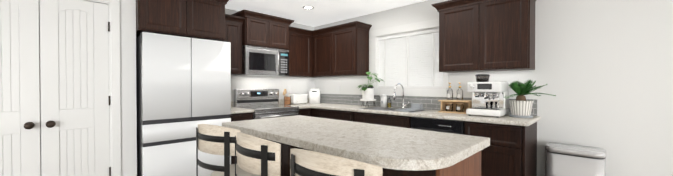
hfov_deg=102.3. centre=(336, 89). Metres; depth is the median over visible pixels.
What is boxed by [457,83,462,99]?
bottle
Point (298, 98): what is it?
toaster
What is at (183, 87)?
refrigerator
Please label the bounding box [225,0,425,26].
ceiling
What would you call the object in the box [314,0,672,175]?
wall
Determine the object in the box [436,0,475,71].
upper cabinet
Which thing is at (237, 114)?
base cabinet
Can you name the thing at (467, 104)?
wooden shelf
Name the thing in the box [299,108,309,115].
base cabinet
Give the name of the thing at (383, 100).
soap dispenser
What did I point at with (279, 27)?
upper cabinet
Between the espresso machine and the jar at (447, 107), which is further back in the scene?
the jar at (447, 107)
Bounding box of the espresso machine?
[466,74,508,116]
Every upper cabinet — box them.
[136,0,187,36]
[184,0,227,40]
[224,20,243,74]
[232,12,271,47]
[272,20,291,49]
[288,23,369,77]
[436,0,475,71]
[476,0,535,71]
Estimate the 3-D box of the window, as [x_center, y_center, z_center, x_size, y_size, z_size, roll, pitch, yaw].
[1.061,-0.424,4.014,1.249,1.043,0.174,1,1,44]
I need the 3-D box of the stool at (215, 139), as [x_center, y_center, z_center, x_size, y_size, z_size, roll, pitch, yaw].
[-0.731,0.723,2.019,0.496,0.973,0.495,1,1,44]
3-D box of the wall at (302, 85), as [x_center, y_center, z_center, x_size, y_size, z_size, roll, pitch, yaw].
[-2.885,-0.010,2.961,0.100,2.420,7.100,1,1,44]
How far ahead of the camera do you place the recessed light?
4.06 m
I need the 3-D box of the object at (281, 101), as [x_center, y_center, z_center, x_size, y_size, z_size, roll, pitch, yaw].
[-0.751,0.245,4.607,0.652,0.129,0.232,1,1,44]
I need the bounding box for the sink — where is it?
[396,103,423,111]
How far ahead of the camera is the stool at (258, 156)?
1.38 m
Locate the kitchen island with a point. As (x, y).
(472, 166)
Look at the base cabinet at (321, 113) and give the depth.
4.18 m
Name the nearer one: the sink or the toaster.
the sink
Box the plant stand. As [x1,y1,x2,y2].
[360,99,375,106]
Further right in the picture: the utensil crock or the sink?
the sink
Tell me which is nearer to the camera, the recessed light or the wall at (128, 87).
the wall at (128, 87)
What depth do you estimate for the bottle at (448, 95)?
3.34 m
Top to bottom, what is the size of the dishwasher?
0.868 m
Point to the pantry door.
(66, 63)
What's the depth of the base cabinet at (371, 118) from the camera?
3.52 m
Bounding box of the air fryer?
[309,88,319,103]
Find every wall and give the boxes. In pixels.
[39,0,313,175]
[95,0,136,175]
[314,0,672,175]
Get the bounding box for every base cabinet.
[230,101,253,164]
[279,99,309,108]
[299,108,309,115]
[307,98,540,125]
[310,108,350,120]
[350,112,410,127]
[464,121,536,175]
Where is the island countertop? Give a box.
[222,115,489,175]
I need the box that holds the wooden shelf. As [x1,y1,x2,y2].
[438,99,471,113]
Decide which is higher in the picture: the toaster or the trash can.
the toaster
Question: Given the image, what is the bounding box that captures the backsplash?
[320,94,536,115]
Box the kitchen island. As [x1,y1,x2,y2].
[240,131,480,175]
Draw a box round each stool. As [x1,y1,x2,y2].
[196,124,260,175]
[235,132,280,175]
[290,148,382,175]
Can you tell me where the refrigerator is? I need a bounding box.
[136,31,230,175]
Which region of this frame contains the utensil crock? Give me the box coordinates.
[282,89,291,104]
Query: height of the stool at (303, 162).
0.973 m
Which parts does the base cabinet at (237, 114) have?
top of the base cabinet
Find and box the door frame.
[84,0,120,175]
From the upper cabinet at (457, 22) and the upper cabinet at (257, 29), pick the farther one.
the upper cabinet at (257, 29)
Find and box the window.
[371,19,448,96]
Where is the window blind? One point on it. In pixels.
(409, 60)
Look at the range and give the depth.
4.22 m
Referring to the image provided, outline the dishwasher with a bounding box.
[411,117,463,134]
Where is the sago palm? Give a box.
[504,80,555,117]
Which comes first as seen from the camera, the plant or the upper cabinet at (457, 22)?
the upper cabinet at (457, 22)
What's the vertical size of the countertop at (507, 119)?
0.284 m
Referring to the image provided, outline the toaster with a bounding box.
[290,94,306,103]
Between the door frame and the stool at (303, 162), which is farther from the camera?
the door frame
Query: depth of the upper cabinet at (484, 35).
2.82 m
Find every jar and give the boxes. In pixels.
[446,103,452,110]
[456,103,463,111]
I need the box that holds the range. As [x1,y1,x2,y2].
[234,89,298,119]
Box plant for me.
[357,72,383,98]
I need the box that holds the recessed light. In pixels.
[303,6,313,8]
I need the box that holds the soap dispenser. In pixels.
[380,94,386,106]
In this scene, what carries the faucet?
on the countertop at (507, 119)
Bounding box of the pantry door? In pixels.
[0,0,109,175]
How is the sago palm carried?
on the countertop at (507, 119)
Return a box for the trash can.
[545,142,605,175]
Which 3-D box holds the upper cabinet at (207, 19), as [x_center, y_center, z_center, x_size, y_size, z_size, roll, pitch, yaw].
[-1.799,-0.863,3.491,0.697,0.485,0.450,1,1,44]
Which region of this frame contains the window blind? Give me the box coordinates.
[378,28,442,87]
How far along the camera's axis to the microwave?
4.15 m
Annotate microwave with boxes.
[239,45,288,76]
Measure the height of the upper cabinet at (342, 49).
0.762 m
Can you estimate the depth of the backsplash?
4.05 m
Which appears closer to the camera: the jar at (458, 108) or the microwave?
the jar at (458, 108)
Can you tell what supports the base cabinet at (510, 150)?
on the floor
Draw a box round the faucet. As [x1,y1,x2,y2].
[393,83,409,108]
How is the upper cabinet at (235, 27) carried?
attached to the wall at (302, 85)
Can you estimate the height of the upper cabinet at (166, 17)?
0.485 m

